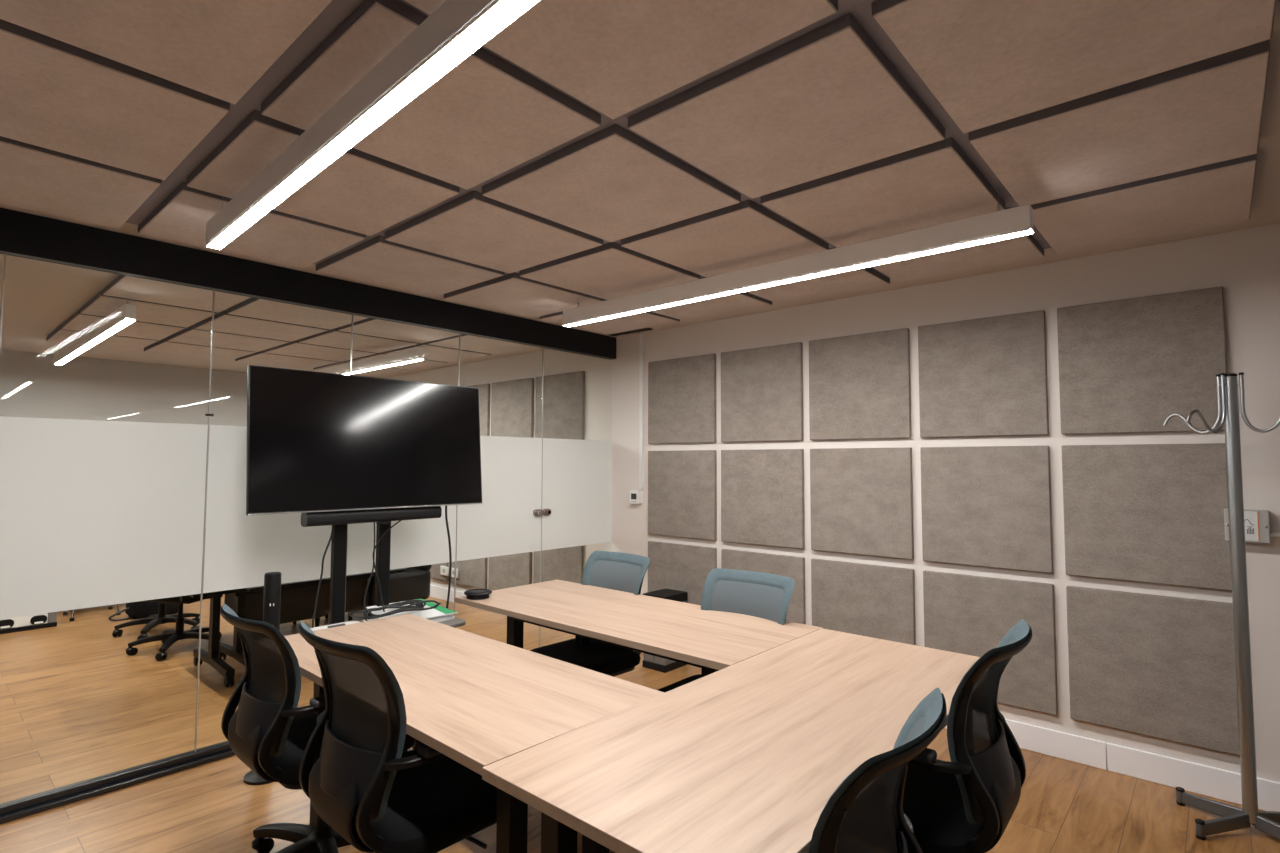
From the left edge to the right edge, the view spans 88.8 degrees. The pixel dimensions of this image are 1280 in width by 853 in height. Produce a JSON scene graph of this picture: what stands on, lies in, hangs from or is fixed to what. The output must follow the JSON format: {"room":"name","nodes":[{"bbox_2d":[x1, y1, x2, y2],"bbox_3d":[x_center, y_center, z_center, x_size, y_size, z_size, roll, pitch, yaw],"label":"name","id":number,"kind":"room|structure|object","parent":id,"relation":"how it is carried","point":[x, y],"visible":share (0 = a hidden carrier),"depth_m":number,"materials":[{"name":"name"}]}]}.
{"room":"meeting room","nodes":[
{"label":"meeting room","id":0,"kind":"room"},
{"bbox_2d":[0,349,347,533],"bbox_3d":[-5.004,0.549,6.519,0.100,2.375,4.250,-3,-4,41],"label":"wall","id":1,"kind":"structure","parent":0,"point":[32,385],"depth_m":6.38,"materials":[{"name":"grey paint"}]},
{"bbox_2d":[0,594,1279,852],"bbox_3d":[-1.823,1.635,3.631,8.610,0.100,4.450,-3,-4,41],"label":"floor","id":2,"kind":"structure","parent":0,"point":[75,707],"depth_m":2.94,"materials":[{"name":"brown wood"}]},
{"bbox_2d":[0,612,56,633],"bbox_3d":[-5.294,1.466,5.266,0.280,0.400,0.875,-3,-4,41],"label":"base cabinet","id":3,"kind":"object","parent":2,"relation":"on","point":[45,620],"visible":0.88,"depth_m":5.36,"materials":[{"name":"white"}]},
{"bbox_2d":[109,601,177,620],"bbox_3d":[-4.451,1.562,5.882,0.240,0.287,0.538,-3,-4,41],"label":"office chair","id":4,"kind":"object","parent":2,"relation":"on","point":[135,610],"visible":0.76,"depth_m":5.78,"materials":[{"name":"black fabric"}]},
{"bbox_2d":[112,602,199,639],"bbox_3d":[-3.876,1.217,5.315,0.608,0.911,0.586,1,-3,-10],"label":"office chair","id":5,"kind":"object","parent":2,"relation":"on","point":[154,620],"visible":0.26,"depth_m":5.27,"materials":[{"name":"black plastic"}]},
{"bbox_2d":[126,528,221,660],"bbox_3d":[-3.384,1.194,4.868,0.586,0.911,0.608,0,-3,6],"label":"office chair","id":6,"kind":"object","parent":2,"relation":"on","point":[169,637],"visible":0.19,"depth_m":4.77,"materials":[{"name":"black plastic"}]},
{"bbox_2d":[180,575,246,686],"bbox_3d":[-2.828,1.314,4.204,0.740,0.600,0.285,-3,-4,41],"label":"table","id":7,"kind":"object","parent":2,"relation":"on","point":[211,656],"visible":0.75,"depth_m":4.23,"materials":[{"name":"black"}]},
{"bbox_2d":[219,564,404,665],"bbox_3d":[-2.385,1.350,4.732,0.740,0.590,1.055,-3,-4,41],"label":"cabinet","id":8,"kind":"object","parent":2,"relation":"on","point":[299,597],"visible":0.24,"depth_m":4.66,"materials":[{"name":"black"}]},
{"bbox_2d":[263,572,281,630],"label":"speaker","id":9,"kind":"object","parent":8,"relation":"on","point":[272,598],"depth_m":2.90},
{"bbox_2d":[220,603,414,852],"bbox_3d":[-1.083,1.051,2.215,0.608,0.911,0.586,-3,-4,41],"label":"office chair","id":10,"kind":"object","parent":2,"relation":"on","point":[268,731],"visible":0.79,"depth_m":2.03,"materials":[{"name":"plastic"}]},
{"bbox_2d":[325,534,431,620],"bbox_3d":[-2.405,1.352,5.924,0.620,0.720,0.840,-3,-4,41],"label":"lounge chair","id":11,"kind":"object","parent":2,"relation":"on","point":[414,583],"visible":0.2,"depth_m":5.84,"materials":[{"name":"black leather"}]},
{"bbox_2d":[298,621,496,852],"bbox_3d":[-0.620,1.011,1.819,0.608,0.950,0.586,-3,-4,41],"label":"office chair","id":12,"kind":"object","parent":2,"relation":"on","point":[378,797],"visible":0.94,"depth_m":1.64,"materials":[{"name":"black plastic"}]},
{"bbox_2d":[329,521,465,748],"bbox_3d":[-1.361,0.782,3.210,0.620,1.560,0.920,-3,-4,41],"label":"stand","id":13,"kind":"object","parent":2,"relation":"on","point":[339,538],"visible":0.12,"depth_m":3.23,"materials":[{"name":"black"}]},
{"bbox_2d":[246,365,481,515],"bbox_3d":[-1.334,0.083,3.316,0.113,0.665,1.184,-3,-4,43],"label":"television","id":14,"kind":"object","parent":13,"relation":"attached to","point":[317,441],"visible":1,"depth_m":3.21,"materials":[{"name":"black"}]},
{"bbox_2d":[301,506,441,526],"bbox_3d":[-1.343,0.454,3.300,0.112,0.078,0.696,-3,-4,41],"label":"soundbar","id":15,"kind":"object","parent":14,"relation":"attached to","point":[380,516],"visible":0.94,"depth_m":3.23,"materials":[{"name":"black plastic"}]},
{"bbox_2d":[362,599,457,621],"bbox_3d":[-1.198,0.963,3.352,0.263,0.083,0.436,-3,-4,41],"label":"paper stack","id":16,"kind":"object","parent":13,"relation":"on","point":[438,614],"visible":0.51,"depth_m":3.36,"materials":[{"name":"white"}]},
{"bbox_2d":[348,600,440,618],"bbox_3d":[-1.213,0.907,3.243,0.213,0.048,0.425,-3,-4,41],"label":"cable","id":17,"kind":"object","parent":16,"relation":"on","point":[419,606],"visible":1,"depth_m":3.24,"materials":[{"name":"black plastic"}]},
{"bbox_2d":[284,614,663,852],"bbox_3d":[-0.659,1.130,2.071,1.426,0.740,0.601,-3,-4,42],"label":"meeting table","id":18,"kind":"object","parent":2,"relation":"on","point":[478,701],"visible":0.61,"depth_m":1.84,"materials":[{"name":"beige wood"}]},
{"bbox_2d":[530,551,649,676],"bbox_3d":[-0.273,1.110,3.216,0.608,0.911,0.586,-3,-4,43],"label":"office chair","id":19,"kind":"object","parent":2,"relation":"on","point":[619,571],"visible":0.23,"depth_m":3.27,"materials":[{"name":"fabric"}]},
{"bbox_2d":[454,580,822,677],"bbox_3d":[-0.085,1.175,2.835,1.578,0.740,0.651,-3,-4,41],"label":"meeting table","id":20,"kind":"object","parent":2,"relation":"on","point":[711,641],"visible":0.56,"depth_m":2.68,"materials":[{"name":"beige wood"}]},
{"bbox_2d":[642,588,687,672],"bbox_3d":[0.174,1.392,4.489,0.200,0.495,0.250,-3,-4,41],"label":"base cabinet","id":21,"kind":"object","parent":2,"relation":"on","point":[652,662],"visible":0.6,"depth_m":4.41,"materials":[{"name":"grey"}]},
{"bbox_2d":[658,568,794,692],"bbox_3d":[0.314,1.079,2.630,0.608,0.911,0.586,-3,-4,41],"label":"office chair","id":22,"kind":"object","parent":2,"relation":"on","point":[767,596],"visible":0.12,"depth_m":2.81,"materials":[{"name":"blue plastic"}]},
{"bbox_2d":[482,628,1005,852],"bbox_3d":[0.430,1.115,1.740,0.645,0.740,1.581,-3,-4,41],"label":"meeting table","id":23,"kind":"object","parent":2,"relation":"on","point":[748,755],"visible":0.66,"depth_m":1.46,"materials":[{"name":"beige wood"}]},
{"bbox_2d":[809,688,946,852],"bbox_3d":[0.276,0.982,1.255,0.586,0.950,0.608,-2,-4,38],"label":"office chair","id":24,"kind":"object","parent":2,"relation":"on","point":[864,814],"visible":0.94,"depth_m":1.06,"materials":[{"name":"black plastic"}]},
{"bbox_2d":[903,620,1031,852],"bbox_3d":[0.773,1.016,1.829,0.586,0.950,0.608,-3,-4,40],"label":"office chair","id":25,"kind":"object","parent":2,"relation":"on","point":[964,804],"visible":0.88,"depth_m":1.62,"materials":[{"name":"black plastic"}]},
{"bbox_2d":[1163,372,1279,839],"bbox_3d":[2.315,0.662,2.510,0.403,1.744,0.301,-2,-4,28],"label":"coat stand","id":26,"kind":"object","parent":2,"relation":"on","point":[1233,818],"visible":1,"depth_m":2.50,"materials":[{"name":"silver metal"}]},
{"bbox_2d":[0,0,1279,377],"bbox_3d":[-1.816,-0.836,3.770,8.610,0.100,4.450,-3,-4,41],"label":"ceiling","id":27,"kind":"structure","parent":0,"point":[40,296],"depth_m":3.60,"materials":[{"name":"beige paint"}]},
{"bbox_2d":[54,296,136,364],"bbox_3d":[-3.821,-0.650,4.522,2.560,0.198,0.052,-3,-4,41],"label":"lamp","id":28,"kind":"object","parent":27,"relation":"hanging from","point":[125,315],"visible":0.98,"depth_m":4.18,"materials":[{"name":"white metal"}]},
{"bbox_2d":[55,319,134,364],"bbox_3d":[-3.821,-0.555,4.517,2.556,0.007,0.040,-3,-4,41],"label":"diffuser","id":29,"kind":"object","parent":28,"relation":"attached to","point":[118,324],"depth_m":4.29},
{"bbox_2d":[61,290,251,347],"bbox_3d":[-2.734,-0.701,5.224,2.820,0.012,2.665,-3,-4,41],"label":"trim","id":30,"kind":"structure","parent":27,"relation":"attached to","point":[102,290],"depth_m":4.56,"materials":[{"name":"grey"}]},
{"bbox_2d":[46,326,157,350],"bbox_3d":[-4.239,-0.687,5.146,0.693,0.033,0.578,-3,-4,41],"label":"tile","id":31,"kind":"structure","parent":30,"relation":"attached to","point":[60,335],"depth_m":5.11,"materials":[{"name":"beige fabric"}]},
{"bbox_2d":[61,310,184,339],"bbox_3d":[-3.685,-0.713,4.656,0.693,0.033,0.578,-3,-4,41],"label":"tile","id":32,"kind":"structure","parent":30,"relation":"attached to","point":[78,321],"depth_m":4.62,"materials":[{"name":"beige fabric"}]},
{"bbox_2d":[80,291,216,326],"bbox_3d":[-3.144,-0.738,4.178,0.658,0.033,0.578,-3,-4,41],"label":"tile","id":33,"kind":"structure","parent":30,"relation":"attached to","point":[100,304],"depth_m":4.12,"materials":[{"name":"beige fabric"}]},
{"bbox_2d":[103,275,249,311],"bbox_3d":[-2.617,-0.763,3.711,0.658,0.033,0.578,-3,-4,41],"label":"tile","id":34,"kind":"structure","parent":30,"relation":"attached to","point":[123,286],"depth_m":3.70,"materials":[{"name":"beige fabric"}]},
{"bbox_2d":[144,338,255,360],"bbox_3d":[-3.799,-0.658,5.641,0.693,0.033,0.653,-3,-4,41],"label":"tile","id":35,"kind":"structure","parent":30,"relation":"attached to","point":[163,346],"depth_m":5.59,"materials":[{"name":"beige fabric"}]},
{"bbox_2d":[167,325,289,351],"bbox_3d":[-3.245,-0.684,5.151,0.693,0.033,0.653,-3,-4,41],"label":"tile","id":36,"kind":"structure","parent":30,"relation":"attached to","point":[190,335],"depth_m":5.09,"materials":[{"name":"beige fabric"}]},
{"bbox_2d":[195,310,327,341],"bbox_3d":[-2.705,-0.709,4.673,0.658,0.033,0.653,-3,-4,41],"label":"tile","id":37,"kind":"structure","parent":30,"relation":"attached to","point":[224,322],"depth_m":4.61,"materials":[{"name":"beige fabric"}]},
{"bbox_2d":[235,350,338,368],"bbox_3d":[-3.332,-0.627,6.168,0.693,0.033,0.663,-3,-4,41],"label":"tile","id":38,"kind":"structure","parent":30,"relation":"attached to","point":[260,357],"depth_m":6.09,"materials":[{"name":"beige fabric"}]},
{"bbox_2d":[227,298,366,329],"bbox_3d":[-2.177,-0.734,4.205,0.658,0.033,0.653,-3,-4,41],"label":"tile","id":39,"kind":"structure","parent":30,"relation":"attached to","point":[252,307],"depth_m":4.19,"materials":[{"name":"beige fabric"}]},
{"bbox_2d":[264,340,375,361],"bbox_3d":[-2.778,-0.652,5.678,0.693,0.033,0.663,-3,-4,41],"label":"tile","id":40,"kind":"structure","parent":30,"relation":"attached to","point":[294,348],"depth_m":5.63,"materials":[{"name":"beige fabric"}]},
{"bbox_2d":[298,328,418,352],"bbox_3d":[-2.237,-0.678,5.199,0.658,0.033,0.663,-3,-4,41],"label":"tile","id":41,"kind":"structure","parent":30,"relation":"attached to","point":[333,337],"depth_m":5.13,"materials":[{"name":"beige fabric"}]},
{"bbox_2d":[338,318,458,342],"bbox_3d":[-1.710,-0.702,4.732,0.658,0.033,0.663,-3,-4,41],"label":"tile","id":42,"kind":"structure","parent":30,"relation":"attached to","point":[369,326],"depth_m":4.72,"materials":[{"name":"beige fabric"}]},
{"bbox_2d":[384,342,491,362],"bbox_3d":[-1.770,-0.646,5.726,0.658,0.033,0.653,-3,-4,41],"label":"tile","id":43,"kind":"structure","parent":30,"relation":"attached to","point":[431,352],"depth_m":5.66,"materials":[{"name":"beige fabric"}]},
{"bbox_2d":[427,334,534,354],"bbox_3d":[-1.242,-0.671,5.259,0.658,0.033,0.653,-3,-4,41],"label":"tile","id":44,"kind":"structure","parent":30,"relation":"attached to","point":[467,342],"depth_m":5.23,"materials":[{"name":"beige fabric"}]},
{"bbox_2d":[315,345,423,374],"bbox_3d":[-2.598,-0.571,5.854,2.420,0.198,0.052,-3,-4,41],"label":"lamp","id":45,"kind":"object","parent":27,"relation":"hanging from","point":[416,354],"visible":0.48,"depth_m":5.44,"materials":[{"name":"white metal"}]},
{"bbox_2d":[345,359,422,374],"bbox_3d":[-2.598,-0.476,5.849,2.416,0.007,0.040,-3,-4,41],"label":"diffuser","id":46,"kind":"object","parent":45,"relation":"attached to","point":[395,362],"depth_m":5.43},
{"bbox_2d":[206,0,540,248],"bbox_3d":[-0.739,-0.804,1.633,2.330,0.198,0.052,-3,-4,43],"label":"lamp","id":47,"kind":"object","parent":27,"relation":"hanging from","point":[456,29],"visible":0.98,"depth_m":1.47,"materials":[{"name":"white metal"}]},
{"bbox_2d":[126,0,1050,299],"bbox_3d":[-0.103,-0.854,2.354,3.430,0.012,3.505,-3,-4,41],"label":"grid","id":48,"kind":"structure","parent":27,"relation":"attached to","point":[336,12],"depth_m":1.78,"materials":[{"name":"grey"}]},
{"bbox_2d":[0,136,161,228],"bbox_3d":[-2.100,-0.846,2.206,0.656,0.033,0.658,-3,-4,41],"label":"tile","id":49,"kind":"structure","parent":48,"relation":"attached to","point":[32,177],"depth_m":2.25,"materials":[{"name":"beige fabric"}]},
{"bbox_2d":[0,19,229,179],"bbox_3d":[-1.575,-0.871,1.741,0.658,0.033,0.658,-3,-4,41],"label":"tile","id":50,"kind":"structure","parent":48,"relation":"attached to","point":[56,95],"depth_m":1.75,"materials":[{"name":"beige fabric"}]},
{"bbox_2d":[0,0,332,103],"bbox_3d":[-1.048,-0.895,1.275,0.656,0.033,0.658,-3,-4,41],"label":"tile","id":51,"kind":"structure","parent":48,"relation":"attached to","point":[219,49],"depth_m":1.44,"materials":[{"name":"beige fabric"}]},
{"bbox_2d":[137,182,365,268],"bbox_3d":[-1.625,-0.815,2.741,0.656,0.033,0.655,-3,-4,41],"label":"tile","id":52,"kind":"structure","parent":48,"relation":"attached to","point":[278,237],"depth_m":2.69,"materials":[{"name":"beige fabric"}]},
{"bbox_2d":[186,110,459,235],"bbox_3d":[-1.099,-0.839,2.276,0.658,0.033,0.655,-3,-4,41],"label":"tile","id":53,"kind":"structure","parent":48,"relation":"attached to","point":[361,192],"depth_m":2.21,"materials":[{"name":"beige fabric"}]},
{"bbox_2d":[316,235,503,296],"bbox_3d":[-1.149,-0.783,3.277,0.656,0.033,0.658,-3,-4,41],"label":"tile","id":54,"kind":"structure","parent":48,"relation":"attached to","point":[378,261],"depth_m":3.20,"materials":[{"name":"beige fabric"}]},
{"bbox_2d":[261,0,600,188],"bbox_3d":[-0.573,-0.864,1.810,0.656,0.033,0.655,-3,-4,41],"label":"tile","id":55,"kind":"structure","parent":48,"relation":"attached to","point":[486,117],"depth_m":1.75,"materials":[{"name":"beige fabric"}]},
{"bbox_2d":[385,191,602,273],"bbox_3d":[-0.624,-0.807,2.812,0.658,0.033,0.658,-3,-4,41],"label":"tile","id":56,"kind":"structure","parent":48,"relation":"attached to","point":[476,228],"depth_m":2.73,"materials":[{"name":"beige fabric"}]},
{"bbox_2d":[444,272,603,317],"bbox_3d":[-0.675,-0.751,3.812,0.656,0.033,0.656,-3,-4,41],"label":"tile","id":57,"kind":"structure","parent":48,"relation":"attached to","point":[513,293],"depth_m":3.74,"materials":[{"name":"beige fabric"}]},
{"bbox_2d":[519,242,700,299],"bbox_3d":[-0.149,-0.776,3.346,0.658,0.033,0.656,-3,-4,41],"label":"tile","id":58,"kind":"structure","parent":48,"relation":"attached to","point":[608,271],"depth_m":3.27,"materials":[{"name":"beige fabric"}]},
{"bbox_2d":[540,300,679,333],"bbox_3d":[-0.198,-0.719,4.348,0.656,0.033,0.663,-3,-4,41],"label":"tile","id":59,"kind":"structure","parent":48,"relation":"attached to","point":[647,319],"depth_m":4.39,"materials":[{"name":"beige fabric"}]},
{"bbox_2d":[482,124,740,241],"bbox_3d":[-0.097,-0.832,2.345,0.656,0.033,0.658,-3,-4,41],"label":"tile","id":60,"kind":"structure","parent":48,"relation":"attached to","point":[612,184],"depth_m":2.27,"materials":[{"name":"beige fabric"}]},
{"bbox_2d":[404,0,837,118],"bbox_3d":[-0.046,-0.888,1.344,0.656,0.033,0.655,-3,-4,41],"label":"tile","id":61,"kind":"structure","parent":48,"relation":"attached to","point":[615,57],"depth_m":1.46,"materials":[{"name":"beige fabric"}]},
{"bbox_2d":[650,277,771,320],"bbox_3d":[0.327,-0.744,3.883,0.658,0.033,0.663,-3,-4,41],"label":"tile","id":62,"kind":"structure","parent":48,"relation":"attached to","point":[741,301],"depth_m":3.94,"materials":[{"name":"beige fabric"}]},
{"bbox_2d":[620,199,828,276],"bbox_3d":[0.378,-0.800,2.880,0.656,0.033,0.656,-3,-4,41],"label":"tile","id":63,"kind":"structure","parent":48,"relation":"attached to","point":[745,234],"depth_m":2.79,"materials":[{"name":"beige fabric"}]},
{"bbox_2d":[628,13,945,198],"bbox_3d":[0.429,-0.857,1.880,0.656,0.033,0.658,-3,-4,41],"label":"tile","id":64,"kind":"structure","parent":48,"relation":"attached to","point":[827,100],"depth_m":1.79,"materials":[{"name":"beige fabric"}]},
{"bbox_2d":[745,247,889,303],"bbox_3d":[0.854,-0.768,3.417,0.656,0.033,0.663,-3,-4,41],"label":"tile","id":65,"kind":"structure","parent":48,"relation":"attached to","point":[867,277],"depth_m":3.48,"materials":[{"name":"beige fabric"}]},
{"bbox_2d":[761,137,1005,247],"bbox_3d":[0.904,-0.825,2.414,0.656,0.033,0.656,-3,-4,41],"label":"tile","id":66,"kind":"structure","parent":48,"relation":"attached to","point":[936,183],"depth_m":2.32,"materials":[{"name":"beige fabric"}]},
{"bbox_2d":[871,207,1043,282],"bbox_3d":[1.380,-0.793,2.951,0.656,0.033,0.663,-3,-4,41],"label":"tile","id":67,"kind":"structure","parent":48,"relation":"attached to","point":[1025,247],"depth_m":3.02,"materials":[{"name":"beige fabric"}]},
{"bbox_2d":[871,0,1275,132],"bbox_3d":[0.949,-0.881,1.420,0.639,0.033,0.658,-3,-4,41],"label":"tile","id":68,"kind":"structure","parent":48,"relation":"attached to","point":[986,63],"depth_m":1.47,"materials":[{"name":"beige fabric"}]},
{"bbox_2d":[969,39,1269,205],"bbox_3d":[1.423,-0.849,1.954,0.639,0.033,0.656,-3,-4,41],"label":"tile","id":69,"kind":"structure","parent":48,"relation":"attached to","point":[1207,111],"depth_m":1.86,"materials":[{"name":"beige fabric"}]},
{"bbox_2d":[1031,154,1256,253],"bbox_3d":[1.900,-0.817,2.491,0.639,0.033,0.663,-3,-4,41],"label":"tile","id":70,"kind":"structure","parent":48,"relation":"attached to","point":[1220,193],"depth_m":2.41,"materials":[{"name":"beige fabric"}]},
{"bbox_2d":[563,189,1033,326],"bbox_3d":[0.455,-0.722,3.019,2.365,0.198,0.052,-3,-4,41],"label":"lamp","id":71,"kind":"object","parent":27,"relation":"hanging from","point":[998,225],"visible":0.97,"depth_m":2.70,"materials":[{"name":"white metal"}]},
{"bbox_2d":[564,230,1032,326],"bbox_3d":[0.455,-0.626,3.014,2.361,0.007,0.040,-3,-4,41],"label":"diffuser","id":72,"kind":"object","parent":71,"relation":"attached to","point":[995,235],"depth_m":2.74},
{"bbox_2d":[385,223,1279,782],"bbox_3d":[-0.382,0.496,5.320,8.610,2.375,0.114,-3,-4,41],"label":"wall","id":73,"kind":"structure","parent":0,"point":[1245,262],"depth_m":3.21,"materials":[{"name":"white paint"}]},
{"bbox_2d":[0,254,207,618],"bbox_3d":[-2.286,0.407,2.799,0.012,2.155,0.719,-3,-4,41],"label":"glass panel","id":74,"kind":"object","parent":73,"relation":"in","point":[94,513],"depth_m":2.77,"materials":[{"name":"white glass"}]},
{"bbox_2d":[0,741,234,823],"bbox_3d":[-1.633,1.552,3.466,0.080,0.050,4.250,-3,-4,41],"label":"floor track","id":75,"kind":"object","parent":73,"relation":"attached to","point":[22,807],"depth_m":2.76,"materials":[{"name":"black"}]},
{"bbox_2d":[194,290,331,751],"bbox_3d":[-1.828,0.438,3.311,0.016,2.155,0.684,-3,-4,41],"label":"glass panel","id":76,"kind":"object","parent":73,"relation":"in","point":[240,548],"depth_m":3.17,"materials":[{"name":"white glass"}]},
{"bbox_2d":[0,208,615,359],"bbox_3d":[-1.618,-0.710,3.587,0.060,0.170,4.250,-3,-4,41],"label":"ceiling beam","id":77,"kind":"structure","parent":73,"relation":"attached to","point":[23,235],"depth_m":3.23,"materials":[{"name":"black metal"}]},
{"bbox_2d":[345,314,455,598],"bbox_3d":[-1.375,0.468,3.824,0.012,2.155,0.684,-3,-4,41],"label":"window","id":78,"kind":"structure","parent":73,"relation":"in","point":[417,542],"depth_m":3.82,"materials":[{"name":"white glass"}]},
{"bbox_2d":[451,551,487,588],"bbox_3d":[-1.669,1.232,6.343,0.600,0.612,0.030,-3,-4,41],"label":"acoustic panel","id":79,"kind":"object","parent":73,"relation":"attached to","point":[473,572],"visible":0.25,"depth_m":6.25,"materials":[{"name":"grey fabric"}]},
{"bbox_2d":[454,333,542,615],"bbox_3d":[-0.906,0.498,4.321,0.052,2.155,0.682,-3,-4,41],"label":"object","id":80,"kind":"structure","parent":73,"relation":"in","point":[507,521],"depth_m":4.35,"materials":[{"name":"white glass"}]},
{"bbox_2d":[488,552,531,590],"bbox_3d":[-1.180,1.210,5.910,0.600,0.612,0.030,-3,-4,41],"label":"acoustic panel","id":81,"kind":"object","parent":73,"relation":"attached to","point":[513,570],"visible":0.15,"depth_m":5.88,"materials":[{"name":"grey fabric"}]},
{"bbox_2d":[491,378,533,437],"bbox_3d":[-1.175,-0.118,5.985,0.600,0.612,0.030,-3,-4,41],"label":"acoustic panel","id":82,"kind":"object","parent":73,"relation":"attached to","point":[512,401],"visible":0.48,"depth_m":5.95,"materials":[{"name":"grey fabric"}]},
{"bbox_2d":[533,545,583,583],"bbox_3d":[-0.691,1.187,5.477,0.600,0.612,0.030,-3,-4,41],"label":"acoustic panel","id":83,"kind":"object","parent":73,"relation":"attached to","point":[565,564],"visible":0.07,"depth_m":5.43,"materials":[{"name":"grey fabric"}]},
{"bbox_2d":[535,371,584,439],"bbox_3d":[-0.687,-0.141,5.552,0.600,0.612,0.030,-3,-4,41],"label":"acoustic panel","id":84,"kind":"object","parent":73,"relation":"attached to","point":[563,394],"visible":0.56,"depth_m":5.51,"materials":[{"name":"grey fabric"}]},
{"bbox_2d":[539,348,611,646],"bbox_3d":[-0.450,0.529,4.845,0.039,2.155,0.706,-3,-4,41],"label":"glass panel","id":85,"kind":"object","parent":73,"relation":"in","point":[576,499],"depth_m":4.83,"materials":[{"name":"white glass"}]},
{"bbox_2d":[639,333,643,488],"bbox_3d":[0.013,-0.121,4.934,0.030,1.185,0.022,-3,-4,41],"label":"trim","id":86,"kind":"structure","parent":73,"relation":"attached to","point":[641,374],"depth_m":4.92,"materials":[{"name":"white plastic"}]},
{"bbox_2d":[648,450,716,539],"bbox_3d":[0.291,0.477,4.647,0.600,0.612,0.030,-3,-4,41],"label":"acoustic panel","id":87,"kind":"object","parent":73,"relation":"attached to","point":[682,485],"visible":1,"depth_m":4.61,"materials":[{"name":"grey fabric"}]},
{"bbox_2d":[648,354,716,443],"bbox_3d":[0.293,-0.187,4.685,0.600,0.612,0.030,-3,-4,41],"label":"acoustic panel","id":88,"kind":"object","parent":73,"relation":"attached to","point":[681,391],"visible":1,"depth_m":4.66,"materials":[{"name":"grey fabric"}]},
{"bbox_2d":[648,541,716,604],"bbox_3d":[0.289,1.141,4.610,0.600,0.612,0.030,-3,-4,41],"label":"acoustic panel","id":89,"kind":"object","parent":73,"relation":"attached to","point":[680,567],"visible":0.48,"depth_m":4.60,"materials":[{"name":"grey fabric"}]},
{"bbox_2d":[721,342,803,441],"bbox_3d":[0.782,-0.210,4.252,0.600,0.612,0.030,-3,-4,41],"label":"acoustic panel","id":90,"kind":"object","parent":73,"relation":"attached to","point":[762,387],"visible":1,"depth_m":4.22,"materials":[{"name":"grey fabric"}]},
{"bbox_2d":[721,449,804,548],"bbox_3d":[0.780,0.454,4.215,0.600,0.612,0.030,-3,-4,41],"label":"acoustic panel","id":91,"kind":"object","parent":73,"relation":"attached to","point":[762,490],"visible":1,"depth_m":4.18,"materials":[{"name":"grey fabric"}]},
{"bbox_2d":[721,549,805,623],"bbox_3d":[0.778,1.118,4.177,0.600,0.612,0.030,-3,-4,41],"label":"acoustic panel","id":92,"kind":"object","parent":73,"relation":"attached to","point":[793,567],"visible":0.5,"depth_m":4.08,"materials":[{"name":"grey fabric"}]},
{"bbox_2d":[809,328,911,439],"bbox_3d":[1.271,-0.232,3.820,0.600,0.612,0.030,-3,-4,41],"label":"acoustic panel","id":93,"kind":"object","parent":73,"relation":"attached to","point":[860,387],"visible":1,"depth_m":3.79,"materials":[{"name":"grey fabric"}]},
{"bbox_2d":[810,447,913,559],"bbox_3d":[1.269,0.431,3.782,0.600,0.612,0.030,-3,-4,41],"label":"acoustic panel","id":94,"kind":"object","parent":73,"relation":"attached to","point":[861,499],"visible":1,"depth_m":3.75,"materials":[{"name":"grey fabric"}]},
{"bbox_2d":[811,558,915,644],"bbox_3d":[1.267,1.095,3.745,0.600,0.612,0.030,-3,-4,41],"label":"acoustic panel","id":95,"kind":"object","parent":73,"relation":"attached to","point":[875,601],"visible":0.54,"depth_m":3.72,"materials":[{"name":"grey fabric"}]},
{"bbox_2d":[918,310,1048,437],"bbox_3d":[1.760,-0.255,3.387,0.600,0.612,0.030,-3,-4,41],"label":"acoustic panel","id":96,"kind":"object","parent":73,"relation":"attached to","point":[987,376],"visible":1,"depth_m":3.36,"materials":[{"name":"grey fabric"}]},
{"bbox_2d":[920,446,1052,572],"bbox_3d":[1.758,0.408,3.349,0.600,0.612,0.030,-3,-4,41],"label":"acoustic panel","id":97,"kind":"object","parent":73,"relation":"attached to","point":[984,506],"visible":1,"depth_m":3.32,"materials":[{"name":"grey fabric"}]},
{"bbox_2d":[923,570,1057,714],"bbox_3d":[1.756,1.072,3.312,0.600,0.612,0.030,-3,-4,41],"label":"acoustic panel","id":98,"kind":"object","parent":73,"relation":"attached to","point":[964,614],"visible":0.74,"depth_m":3.25,"materials":[{"name":"grey fabric"}]},
{"bbox_2d":[944,719,1279,811],"bbox_3d":[1.256,1.540,3.737,3.935,0.122,0.014,-3,-4,41],"label":"baseboard","id":99,"kind":"structure","parent":73,"relation":"attached to","point":[1197,778],"depth_m":2.88,"materials":[{"name":"white"}]},
{"bbox_2d":[1057,286,1226,433],"bbox_3d":[2.249,-0.278,2.954,0.600,0.612,0.030,-3,-4,41],"label":"acoustic panel","id":100,"kind":"object","parent":73,"relation":"attached to","point":[1129,365],"visible":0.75,"depth_m":2.93,"materials":[{"name":"grey fabric"}]},
{"bbox_2d":[1061,443,1231,590],"bbox_3d":[2.246,0.386,2.917,0.600,0.612,0.030,-3,-4,41],"label":"acoustic panel","id":101,"kind":"object","parent":73,"relation":"attached to","point":[1148,513],"visible":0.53,"depth_m":2.89,"materials":[{"name":"grey fabric"}]},
{"bbox_2d":[1066,586,1239,755],"bbox_3d":[2.244,1.050,2.879,0.600,0.612,0.030,-3,-4,41],"label":"acoustic panel","id":102,"kind":"object","parent":73,"relation":"attached to","point":[1158,666],"visible":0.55,"depth_m":2.85,"materials":[{"name":"grey fabric"}]},
{"bbox_2d":[1224,509,1270,542],"bbox_3d":[2.491,0.407,2.682,0.136,0.132,0.053,-3,-4,41],"label":"control box","id":103,"kind":"object","parent":73,"relation":"attached to","point":[1256,522],"visible":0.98,"depth_m":2.65,"materials":[{"name":"grey"}]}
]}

